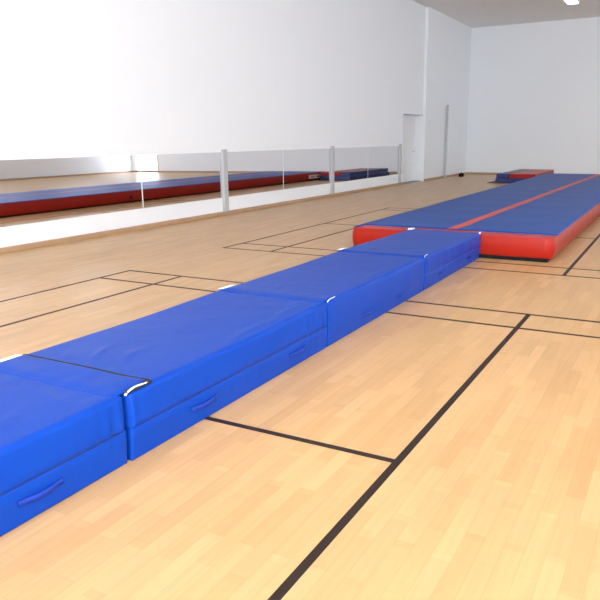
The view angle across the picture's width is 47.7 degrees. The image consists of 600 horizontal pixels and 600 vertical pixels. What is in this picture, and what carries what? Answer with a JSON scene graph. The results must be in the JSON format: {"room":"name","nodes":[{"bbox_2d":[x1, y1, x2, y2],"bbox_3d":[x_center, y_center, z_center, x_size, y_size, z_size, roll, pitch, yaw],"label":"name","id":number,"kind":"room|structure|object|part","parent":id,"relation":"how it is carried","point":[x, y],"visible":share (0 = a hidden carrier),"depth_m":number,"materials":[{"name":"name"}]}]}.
{"room":"sports hall","nodes":[
{"label":"sports hall","id":0,"kind":"room"},
{"bbox_2d":[0,0,471,247],"bbox_3d":[-1.505,-4.524,13.256,0.550,5.600,32.900,7,15,28],"label":"wall","id":1,"kind":"structure","parent":0,"point":[79,78],"depth_m":13.03,"materials":[{"name":"white paint"}]},
{"bbox_2d":[0,155,142,226],"bbox_3d":[-3.782,-1.498,9.361,0.010,0.879,4.674,7,15,28],"label":"wall mirror","id":2,"kind":"object","parent":1,"relation":"attached to","point":[31,190],"visible":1,"depth_m":9.98,"materials":[{"name":"clear glass"}]},
{"bbox_2d":[0,182,402,253],"bbox_3d":[-3.000,-1.093,10.843,0.050,0.072,25.930,7,15,28],"label":"baseboard","id":3,"kind":"structure","parent":1,"relation":"attached to","point":[163,223],"depth_m":11.82,"materials":[{"name":"brown wood"}]},
{"bbox_2d":[140,150,283,207],"bbox_3d":[-1.505,-2.465,13.327,0.010,0.879,4.664,7,15,28],"label":"wall mirror","id":4,"kind":"object","parent":1,"relation":"attached to","point":[167,179],"visible":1,"depth_m":12.82,"materials":[{"name":"clear glass"}]},
{"bbox_2d":[221,149,228,210],"bbox_3d":[-1.467,-2.364,13.371,0.055,1.200,0.140,7,15,28],"label":"steel post","id":5,"kind":"object","parent":1,"relation":"attached to","point":[224,161],"visible":1,"depth_m":13.34,"materials":[{"name":"grey metal"}]},
{"bbox_2d":[283,147,367,188],"bbox_3d":[0.792,-3.440,17.328,0.010,0.879,4.754,7,15,28],"label":"wall mirror","id":6,"kind":"object","parent":1,"relation":"attached to","point":[301,167],"visible":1,"depth_m":16.91,"materials":[{"name":"clear glass"}]},
{"bbox_2d":[331,146,334,193],"bbox_3d":[0.847,-3.346,17.402,0.055,1.200,0.125,7,15,28],"label":"steel post","id":7,"kind":"object","parent":1,"relation":"attached to","point":[332,147],"visible":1,"depth_m":17.36,"materials":[{"name":"grey metal"}]},
{"bbox_2d":[368,146,401,177],"bbox_3d":[2.614,-4.213,20.502,0.010,0.879,2.714,7,15,28],"label":"wall mirror","id":8,"kind":"object","parent":1,"relation":"attached to","point":[382,160],"visible":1,"depth_m":20.32,"materials":[{"name":"clear glass"}]},
{"bbox_2d":[398,144,401,182],"bbox_3d":[3.180,-4.337,21.466,0.055,1.200,0.120,7,15,28],"label":"steel post","id":9,"kind":"object","parent":1,"relation":"attached to","point":[400,145],"visible":1,"depth_m":21.43,"materials":[{"name":"grey metal"}]},
{"bbox_2d":[402,118,418,183],"bbox_3d":[3.613,-4.968,22.466,0.270,2.100,1.780,7,15,28],"label":"door","id":10,"kind":"structure","parent":1,"relation":"in","point":[408,123],"depth_m":22.69,"materials":[{"name":"white"}]},
{"bbox_2d":[424,172,465,180],"bbox_3d":[5.541,-4.671,25.521,0.050,0.072,5.100,7,15,28],"label":"baseboard","id":11,"kind":"structure","parent":1,"relation":"attached to","point":[440,177],"depth_m":24.82,"materials":[{"name":"brown wood"}]},
{"bbox_2d":[0,174,599,599],"bbox_3d":[6.304,-0.824,9.674,18.370,0.101,32.900,7,15,28],"label":"floor","id":12,"kind":"structure","parent":0,"point":[446,446],"depth_m":3.33,"materials":[{"name":"brown wood"}]},
{"bbox_2d":[0,354,152,536],"bbox_3d":[-1.623,0.720,2.545,0.954,0.354,2.186,7,15,28],"label":"mat","id":13,"kind":"object","parent":12,"relation":"on","point":[62,431],"visible":1,"depth_m":2.89,"materials":[{"name":"blue plastic"}]},
{"bbox_3d":[-1.018,0.763,2.691,0.016,0.030,0.220,7,15,28],"label":"handle","id":14,"kind":"part","parent":13,"relation":"part of","materials":[{"name":"blue fabric"}]},
{"bbox_2d":[29,285,334,460],"bbox_3d":[-0.649,0.308,4.237,0.955,0.354,2.145,7,15,28],"label":"mat","id":15,"kind":"object","parent":12,"relation":"on","point":[201,355],"visible":0.83,"depth_m":3.87,"materials":[{"name":"blue plastic"}]},
{"bbox_3d":[-0.496,0.545,3.584,0.016,0.030,0.220,7,15,28],"label":"handle","id":16,"kind":"part","parent":15,"relation":"part of","materials":[{"name":"blue fabric"}]},
{"bbox_3d":[-0.003,0.336,4.443,0.016,0.030,0.220,7,15,28],"label":"handle","id":17,"kind":"part","parent":15,"relation":"part of","materials":[{"name":"blue fabric"}]},
{"bbox_2d":[238,248,427,346],"bbox_3d":[0.340,-0.111,5.952,0.951,0.355,2.175,7,15,28],"label":"mat","id":18,"kind":"object","parent":12,"relation":"on","point":[365,285],"visible":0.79,"depth_m":5.66,"materials":[{"name":"blue plastic"}]},
{"bbox_3d":[0.546,0.103,5.398,0.016,0.030,0.220,7,15,28],"label":"handle","id":19,"kind":"part","parent":18,"relation":"part of","materials":[{"name":"blue fabric"}]},
{"bbox_3d":[0.910,-0.052,6.032,0.016,0.030,0.220,7,15,28],"label":"handle","id":20,"kind":"part","parent":18,"relation":"part of","materials":[{"name":"blue fabric"}]},
{"bbox_2d":[350,228,480,290],"bbox_3d":[1.337,-0.528,7.695,0.952,0.342,2.150,7,15,28],"label":"mat","id":21,"kind":"object","parent":12,"relation":"on","point":[448,252],"visible":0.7,"depth_m":7.42,"materials":[{"name":"blue plastic"}]},
{"bbox_2d":[444,105,448,177],"bbox_3d":[5.387,-5.820,24.894,0.130,2.600,0.130,7,15,28],"label":"pole","id":22,"kind":"object","parent":12,"relation":"on","point":[447,105],"visible":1,"depth_m":24.87,"materials":[{"name":"grey metal"}]},
{"bbox_2d":[352,173,599,262],"bbox_3d":[5.477,-2.284,14.998,2.658,0.296,15.102,7,15,28],"label":"track","id":23,"kind":"object","parent":12,"relation":"on","point":[533,219],"visible":0.96,"depth_m":10.09,"materials":[{"name":"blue plastic"}]},
{"bbox_3d":[7.700,-4.146,23.326,1.500,0.022,3.900,7,15,28],"label":"sheet","id":24,"kind":"object","parent":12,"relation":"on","visible":0},
{"bbox_2d":[495,173,554,182],"bbox_3d":[7.803,-4.217,23.279,1.254,0.136,3.754,7,15,28],"label":"mat","id":25,"kind":"object","parent":24,"relation":"on","point":[499,180],"visible":0.38,"depth_m":21.81,"materials":[{"name":"blue plastic"}]},
{"bbox_2d":[496,169,529,177],"bbox_3d":[7.418,-4.389,23.417,0.374,0.142,3.624,7,15,28],"label":"mat","id":26,"kind":"object","parent":25,"relation":"on","point":[504,174],"visible":0.66,"depth_m":22.05,"materials":[{"name":"blue plastic"}]},
{"bbox_2d":[509,169,553,178],"bbox_3d":[7.935,-4.317,23.090,0.824,0.142,3.504,7,15,28],"label":"mat","id":27,"kind":"object","parent":25,"relation":"on","point":[526,174],"visible":0.85,"depth_m":21.97,"materials":[{"name":"red plastic"}]},
{"bbox_2d":[412,0,599,27],"bbox_3d":[6.247,-6.393,8.350,18.370,0.150,32.900,7,15,28],"label":"ceiling","id":28,"kind":"structure","parent":0,"point":[472,13],"depth_m":22.90,"materials":[{"name":"white paint"}]},
{"bbox_2d":[565,0,579,4],"bbox_3d":[8.262,-9.223,20.705,0.340,0.100,1.500,7,15,28],"label":"ceiling lamp","id":29,"kind":"object","parent":28,"relation":"attached to","point":[568,2],"visible":1,"depth_m":21.07,"materials":[{"name":"white plastic"}]},
{"bbox_2d":[465,17,599,173],"bbox_3d":[14.403,-7.010,23.022,18.220,5.600,0.200,7,15,28],"label":"wall","id":30,"kind":"structure","parent":0,"point":[534,102],"depth_m":25.83,"materials":[{"name":"white paint"}]},
{"bbox_2d":[466,172,561,174],"bbox_3d":[14.562,-4.277,23.461,17.790,0.075,0.030,7,15,28],"label":"baseboard","id":31,"kind":"structure","parent":30,"relation":"attached to","point":[466,172],"depth_m":27.36,"materials":[{"name":"brown wood"}]}
]}

